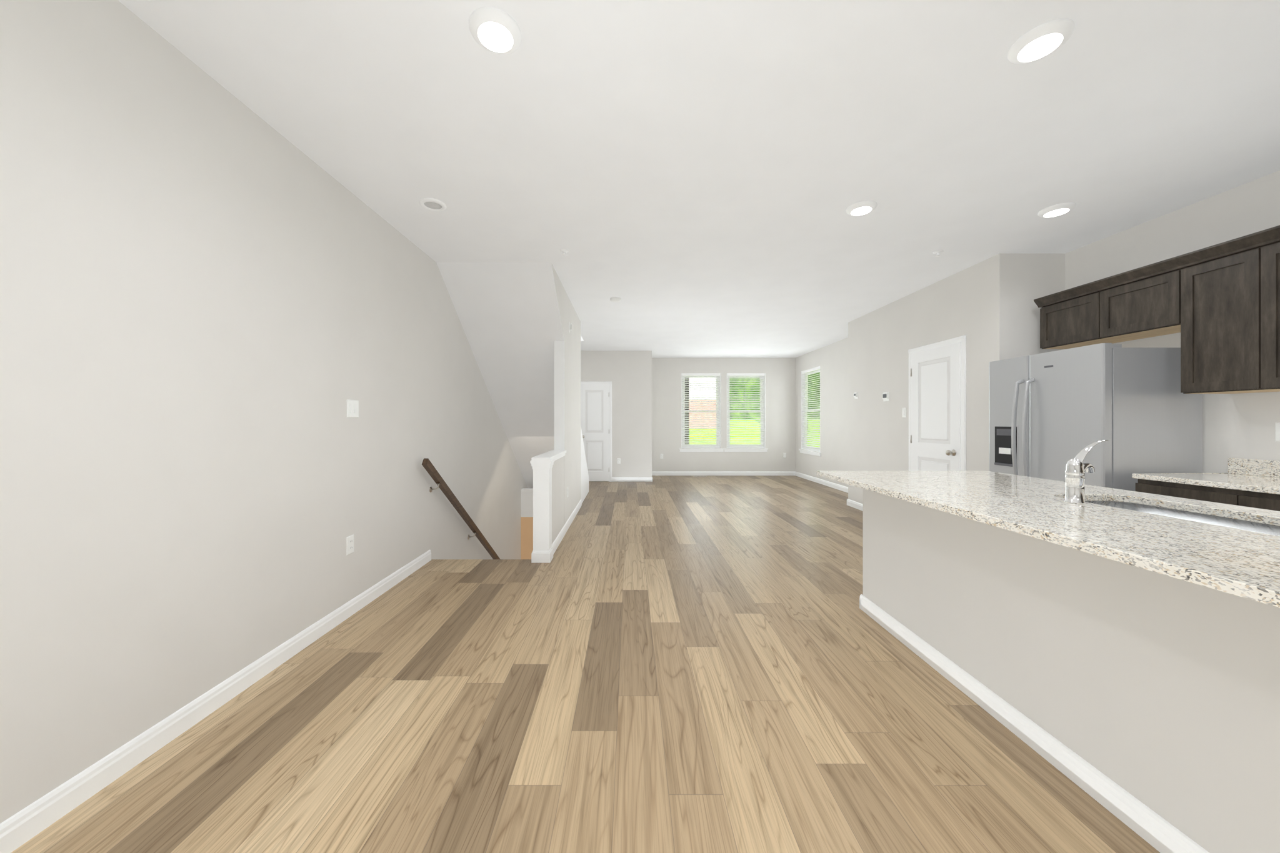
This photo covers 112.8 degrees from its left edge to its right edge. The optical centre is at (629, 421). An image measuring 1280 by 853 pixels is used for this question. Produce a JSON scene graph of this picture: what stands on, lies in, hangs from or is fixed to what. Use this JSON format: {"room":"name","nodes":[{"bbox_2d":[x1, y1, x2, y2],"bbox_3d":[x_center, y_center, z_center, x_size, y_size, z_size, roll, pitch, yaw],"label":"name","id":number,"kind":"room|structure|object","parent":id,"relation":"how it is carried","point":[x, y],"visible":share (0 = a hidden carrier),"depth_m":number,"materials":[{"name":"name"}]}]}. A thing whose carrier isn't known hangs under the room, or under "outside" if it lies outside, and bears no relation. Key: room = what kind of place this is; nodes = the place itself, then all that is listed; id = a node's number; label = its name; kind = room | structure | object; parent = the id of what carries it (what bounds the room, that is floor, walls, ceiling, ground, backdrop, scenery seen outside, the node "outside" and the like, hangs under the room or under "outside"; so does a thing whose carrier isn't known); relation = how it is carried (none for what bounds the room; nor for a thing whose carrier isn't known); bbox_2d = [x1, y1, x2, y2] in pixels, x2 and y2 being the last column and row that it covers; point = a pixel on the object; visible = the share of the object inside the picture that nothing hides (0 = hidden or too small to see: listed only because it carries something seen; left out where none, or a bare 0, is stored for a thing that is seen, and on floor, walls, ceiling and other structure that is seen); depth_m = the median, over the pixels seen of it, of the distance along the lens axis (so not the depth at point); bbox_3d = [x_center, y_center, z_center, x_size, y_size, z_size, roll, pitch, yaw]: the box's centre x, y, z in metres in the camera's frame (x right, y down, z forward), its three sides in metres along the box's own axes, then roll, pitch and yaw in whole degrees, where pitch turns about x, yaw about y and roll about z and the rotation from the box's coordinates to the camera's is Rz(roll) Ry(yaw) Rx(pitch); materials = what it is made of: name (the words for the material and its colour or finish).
{"room":"open-plan dining area","nodes":[
{"label":"open-plan dining area","id":0,"kind":"room"},
{"bbox_2d":[0,0,527,823],"bbox_3d":[-1.870,1.480,4.150,0.120,5.940,11.740,0,0,0],"label":"wall","id":1,"kind":"structure","parent":0,"point":[193,308],"depth_m":1.69,"materials":[{"name":"paint"}]},
{"bbox_2d":[346,534,353,555],"bbox_3d":[-1.806,0.795,2.747,0.008,0.115,0.070,0,0,0],"label":"outlet","id":2,"kind":"object","parent":1,"relation":"attached to","point":[350,539],"visible":1,"depth_m":2.73,"materials":[{"name":"white plastic"}]},
{"bbox_2d":[346,399,358,417],"bbox_3d":[-1.804,-0.086,2.772,0.012,0.115,0.115,0,0,0],"label":"wall switch","id":3,"kind":"object","parent":1,"relation":"attached to","point":[352,405],"visible":1,"depth_m":2.76,"materials":[{"name":"white plastic"}]},
{"bbox_2d":[421,458,499,559],"bbox_3d":[-1.761,1.355,4.960,0.094,2.088,2.756,0,0,0],"label":"stair handrail","id":4,"kind":"object","parent":1,"relation":"attached to","point":[426,464],"visible":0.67,"depth_m":4.21,"materials":[{"name":"brown wood"}]},
{"bbox_2d":[436,262,564,488],"bbox_3d":[-1.272,-0.254,5.785,1.075,2.972,3.630,0,0,0],"label":"soffit","id":5,"kind":"structure","parent":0,"point":[508,314],"depth_m":4.71,"materials":[{"name":"white paint"}]},
{"bbox_2d":[520,488,533,559],"bbox_3d":[-1.328,2.785,7.110,0.964,3.330,0.120,0,0,0],"label":"wall stair foot","id":6,"kind":"object","parent":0,"point":[526,494],"depth_m":7.05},
{"bbox_2d":[530,264,588,563],"bbox_3d":[-0.790,1.480,6.080,0.183,5.940,4.640,0,0,0],"label":"wall","id":7,"kind":"structure","parent":0,"point":[568,435],"depth_m":4.75,"materials":[{"name":"paint"}]},
{"bbox_2d":[566,487,568,498],"bbox_3d":[-0.731,0.830,4.990,0.008,0.115,0.070,0,0,0],"label":"wall outlet","id":8,"kind":"object","parent":7,"relation":"attached to","point":[567,487],"visible":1,"depth_m":4.96,"materials":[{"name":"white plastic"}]},
{"bbox_2d":[568,321,571,333],"bbox_3d":[-0.724,-1.140,5.150,0.022,0.130,0.070,0,0,0],"label":"light switch","id":9,"kind":"object","parent":7,"relation":"attached to","point":[569,323],"visible":1,"depth_m":5.13,"materials":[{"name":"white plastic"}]},
{"bbox_2d":[0,471,1209,852],"bbox_3d":[1.020,1.202,4.150,5.660,0.095,11.500,0,0,0],"label":"baseboard","id":10,"kind":"structure","parent":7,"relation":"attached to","point":[27,823],"depth_m":1.64,"materials":[{"name":"white wood"}]},
{"bbox_2d":[11,475,1159,852],"bbox_3d":[1.020,1.400,4.150,5.900,0.300,11.740,0,0,0],"label":"floor","id":11,"kind":"structure","parent":0,"point":[695,665],"depth_m":1.74,"materials":[{"name":"brown wood"}]},
{"bbox_2d":[988,343,1202,491],"bbox_3d":[3.445,0.361,3.292,0.751,1.777,0.915,0,0,0],"label":"refrigerator","id":12,"kind":"object","parent":11,"relation":"on","point":[1044,409],"visible":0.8,"depth_m":2.89,"materials":[{"name":"silver metal"}]},
{"bbox_2d":[1135,478,1279,511],"bbox_3d":[3.531,0.806,0.569,0.630,0.887,4.297,0,0,0],"label":"base cabinet","id":13,"kind":"object","parent":11,"relation":"on","point":[1268,501],"visible":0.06,"depth_m":2.36,"materials":[{"name":"brown wood"}]},
{"bbox_2d":[1131,458,1279,494],"bbox_3d":[3.530,0.295,0.570,0.638,0.130,4.300,0,0,0],"label":"countertop","id":14,"kind":"structure","parent":13,"relation":"on","point":[1259,475],"depth_m":2.54,"materials":[{"name":"stone"}]},
{"bbox_3d":[2.030,0.806,1.125,0.718,0.887,3.410,0,0,0],"label":"base cabinet","id":15,"kind":"object","parent":11,"relation":"on","visible":0},
{"bbox_2d":[816,470,1279,608],"bbox_3d":[1.827,0.453,1.133,1.147,0.246,3.465,0,0,0],"label":"countertop","id":16,"kind":"structure","parent":15,"relation":"on","point":[1232,549],"depth_m":1.46,"materials":[{"name":"stone"}]},
{"bbox_2d":[1063,440,1108,504],"bbox_3d":[1.910,0.202,1.761,0.248,0.257,0.099,0,0,-26],"label":"kitchen faucet","id":17,"kind":"object","parent":16,"relation":"on","point":[1075,469],"visible":1,"depth_m":1.72,"materials":[{"name":"silver metal"}]},
{"bbox_2d":[580,350,651,481],"bbox_3d":[-0.676,-0.120,9.400,2.268,2.740,1.000,0,0,0],"label":"wall","id":18,"kind":"structure","parent":0,"point":[629,372],"depth_m":8.90,"materials":[{"name":"paint"}]},
{"bbox_2d":[580,384,609,481],"bbox_3d":[-0.741,0.229,8.853,0.614,2.018,0.090,0,0,0],"label":"closet door","id":19,"kind":"structure","parent":18,"relation":"in","point":[594,398],"depth_m":8.88,"materials":[{"name":"white wood"}]},
{"bbox_2d":[580,381,611,481],"bbox_3d":[-0.745,0.203,8.889,0.736,2.093,0.019,0,0,0],"label":"door frame","id":20,"kind":"structure","parent":18,"relation":"attached to","point":[609,383],"depth_m":8.88,"materials":[{"name":"white wood"}]},
{"bbox_2d":[616,458,620,463],"bbox_3d":[-0.235,0.820,8.896,0.070,0.115,0.008,0,0,0],"label":"outlet","id":21,"kind":"object","parent":18,"relation":"attached to","point":[618,459],"visible":1,"depth_m":8.89,"materials":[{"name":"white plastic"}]},
{"bbox_2d":[685,378,689,444],"bbox_3d":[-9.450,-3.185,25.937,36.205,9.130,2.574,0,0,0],"label":"utility pole","id":22,"kind":"object","parent":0,"point":[685,379],"depth_m":24.90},
{"bbox_2d":[118,0,1279,358],"bbox_3d":[1.020,-1.590,4.150,5.900,0.200,11.740,0,0,0],"label":"ceiling","id":23,"kind":"structure","parent":0,"point":[699,165],"depth_m":2.18,"materials":[{"name":"paint"}]},
{"bbox_2d":[419,197,446,211],"bbox_3d":[-1.349,-1.484,2.911,0.170,0.013,0.170,0,0,0],"label":"ceiling speaker","id":24,"kind":"object","parent":23,"relation":"in","point":[430,204],"depth_m":2.90},
{"bbox_2d":[468,6,521,54],"bbox_3d":[-0.512,-1.475,1.620,0.190,0.030,0.190,0,0,0],"label":"recessed light","id":25,"kind":"object","parent":23,"relation":"in","point":[493,29],"visible":1,"depth_m":1.59,"materials":[{"name":"white plastic"}]},
{"bbox_2d":[560,248,568,255],"bbox_3d":[-0.571,-1.471,3.700,0.076,0.038,0.076,0,0,0],"label":"sprinkler","id":26,"kind":"object","parent":23,"relation":"attached to","point":[564,250],"visible":1,"depth_m":3.69,"materials":[{"name":"white metal"}]},
{"bbox_2d":[610,296,621,302],"bbox_3d":[-0.174,-1.471,5.140,0.136,0.038,0.136,0,0,0],"label":"smoke detector","id":27,"kind":"object","parent":23,"relation":"attached to","point":[614,299],"depth_m":5.10,"materials":[{"name":"white plastic"}]},
{"bbox_2d":[845,200,876,216],"bbox_3d":[1.607,-1.475,2.954,0.190,0.030,0.190,0,0,0],"label":"recessed light","id":28,"kind":"object","parent":23,"relation":"in","point":[863,207],"visible":1,"depth_m":2.92,"materials":[{"name":"white plastic"}]},
{"bbox_2d":[933,250,943,256],"bbox_3d":[2.700,-1.471,3.725,0.076,0.038,0.076,0,0,0],"label":"sprinkler","id":29,"kind":"object","parent":23,"relation":"attached to","point":[937,252],"visible":1,"depth_m":3.71,"materials":[{"name":"white metal"}]},
{"bbox_2d":[1007,18,1074,63],"bbox_3d":[1.605,-1.475,1.665,0.190,0.030,0.190,0,0,0],"label":"recessed light","id":30,"kind":"object","parent":23,"relation":"in","point":[1040,41],"visible":1,"depth_m":1.64,"materials":[{"name":"white plastic"}]},
{"bbox_2d":[1037,202,1075,217],"bbox_3d":[2.989,-1.475,2.980,0.190,0.030,0.190,0,0,0],"label":"recessed light","id":31,"kind":"object","parent":23,"relation":"in","point":[1059,209],"visible":1,"depth_m":2.95,"materials":[{"name":"white plastic"}]},
{"bbox_2d":[651,358,794,471],"bbox_3d":[2.064,-0.120,9.960,3.812,2.740,0.120,0,0,0],"label":"wall","id":32,"kind":"structure","parent":0,"point":[666,372],"depth_m":9.90,"materials":[{"name":"paint"}]},
{"bbox_2d":[660,453,663,458],"bbox_3d":[0.740,0.800,9.896,0.070,0.115,0.008,0,0,0],"label":"outlet","id":33,"kind":"object","parent":32,"relation":"attached to","point":[661,455],"visible":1,"depth_m":9.89,"materials":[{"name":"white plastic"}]},
{"bbox_2d":[679,373,723,451],"bbox_3d":[1.667,-0.219,9.941,1.046,1.832,0.153,0,0,0],"label":"window","id":34,"kind":"structure","parent":32,"relation":"in","point":[681,450],"depth_m":9.96,"materials":[{"name":"plastic"}]},
{"bbox_2d":[681,373,719,448],"bbox_3d":[1.657,-0.253,9.935,0.886,1.738,0.060,0,0,0],"label":"window blind","id":35,"kind":"object","parent":34,"relation":"attached to","point":[715,375],"visible":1,"depth_m":9.93,"materials":[{"name":"white plastic"}]},
{"bbox_2d":[723,373,768,451],"bbox_3d":[2.694,-0.219,9.941,1.026,1.832,0.153,0,0,0],"label":"window","id":36,"kind":"structure","parent":32,"relation":"in","point":[764,449],"depth_m":9.96,"materials":[{"name":"plastic"}]},
{"bbox_2d":[726,373,764,448],"bbox_3d":[2.704,-0.253,9.935,0.866,1.738,0.060,0,0,0],"label":"window blind","id":37,"kind":"object","parent":36,"relation":"attached to","point":[745,375],"visible":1,"depth_m":9.93,"materials":[{"name":"white plastic"}]},
{"bbox_2d":[783,453,786,458],"bbox_3d":[3.600,0.780,9.896,0.070,0.115,0.008,0,0,0],"label":"outlet","id":38,"kind":"object","parent":32,"relation":"attached to","point":[784,454],"visible":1,"depth_m":9.89,"materials":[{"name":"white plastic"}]},
{"bbox_2d":[689,420,819,446],"bbox_3d":[-9.250,0.840,25.000,101.500,2.380,90.000,0,0,0],"label":"grass","id":39,"kind":"structure","parent":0,"point":[730,420],"depth_m":36.91,"materials":[{"name":"green plant"}]},
{"bbox_2d":[684,378,716,428],"bbox_3d":[5.600,-3.568,41.750,5.800,8.263,8.500,0,0,0],"label":"house","id":40,"kind":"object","parent":39,"relation":"on","point":[684,379],"depth_m":38.00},
{"bbox_2d":[848,253,1064,504],"bbox_3d":[3.560,-0.120,5.065,0.580,2.740,2.610,0,0,0],"label":"wall","id":41,"kind":"structure","parent":0,"point":[990,302],"depth_m":4.40,"materials":[{"name":"paint"}]},
{"bbox_2d":[853,391,858,399],"bbox_3d":[3.259,-0.380,6.140,0.022,0.100,0.090,0,0,0],"label":"switch","id":42,"kind":"object","parent":41,"relation":"attached to","point":[855,394],"visible":1,"depth_m":6.12,"materials":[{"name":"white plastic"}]},
{"bbox_2d":[882,391,889,401],"bbox_3d":[3.259,-0.320,5.420,0.022,0.120,0.120,0,0,0],"label":"thermostat","id":43,"kind":"object","parent":41,"relation":"attached to","point":[885,395],"visible":1,"depth_m":5.40,"materials":[{"name":"white plastic"}]},
{"bbox_2d":[902,407,906,417],"bbox_3d":[3.264,-0.110,5.065,0.012,0.115,0.070,0,0,0],"label":"switch","id":44,"kind":"object","parent":41,"relation":"attached to","point":[904,409],"visible":1,"depth_m":5.05,"materials":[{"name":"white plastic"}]},
{"bbox_2d":[910,343,959,470],"bbox_3d":[3.223,0.229,4.554,0.090,2.018,0.714,0,0,0],"label":"pantry door","id":45,"kind":"structure","parent":41,"relation":"in","point":[935,372],"depth_m":4.51,"materials":[{"name":"white wood"}]},
{"bbox_2d":[908,335,966,470],"bbox_3d":[3.260,0.203,4.550,0.019,2.093,0.836,0,0,0],"label":"door frame","id":46,"kind":"structure","parent":41,"relation":"attached to","point":[962,340],"depth_m":4.18,"materials":[{"name":"white wood"}]},
{"bbox_2d":[795,170,1279,487],"bbox_3d":[3.910,-0.120,4.090,0.120,2.740,11.620,0,0,0],"label":"wall","id":47,"kind":"structure","parent":0,"point":[1242,425],"depth_m":2.99,"materials":[{"name":"paint"}]},
{"bbox_2d":[798,366,821,456],"bbox_3d":[3.892,-0.219,9.080,0.153,1.832,1.060,0,0,0],"label":"window","id":48,"kind":"structure","parent":47,"relation":"in","point":[814,453],"depth_m":9.50,"materials":[{"name":"plastic"}]},
{"bbox_2d":[801,366,819,451],"bbox_3d":[3.885,-0.253,9.080,0.060,1.738,0.920,0,0,0],"label":"window blind","id":49,"kind":"object","parent":48,"relation":"attached to","point":[816,369],"visible":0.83,"depth_m":9.08,"materials":[{"name":"white plastic"}]},
{"bbox_2d":[1033,225,1279,393],"bbox_3d":[3.659,-0.615,1.038,0.374,0.872,5.235,0,0,0],"label":"upper cabinet","id":50,"kind":"object","parent":47,"relation":"attached to","point":[1222,299],"visible":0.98,"depth_m":2.62,"materials":[{"name":"brown wood"}]},
{"bbox_2d":[1275,422,1279,441],"bbox_3d":[3.845,0.060,2.500,0.008,0.115,0.070,0,0,0],"label":"outlet","id":51,"kind":"object","parent":47,"relation":"attached to","point":[1277,424],"visible":1,"depth_m":2.52,"materials":[{"name":"white plastic"}]},
{"bbox_2d":[863,488,1279,852],"bbox_3d":[1.611,0.807,1.117,0.115,0.886,3.435,0,0,0],"label":"wall","id":52,"kind":"structure","parent":0,"point":[1169,687],"depth_m":1.36,"materials":[{"name":"paint"}]},
{"label":"outside","id":53,"kind":"structure","parent":0,"visible":0},
{"bbox_2d":[729,372,819,428],"bbox_3d":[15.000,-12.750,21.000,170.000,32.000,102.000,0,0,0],"label":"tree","id":54,"kind":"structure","parent":53,"point":[817,373],"depth_m":30.49,"materials":[{"name":"green plant"}]}
]}

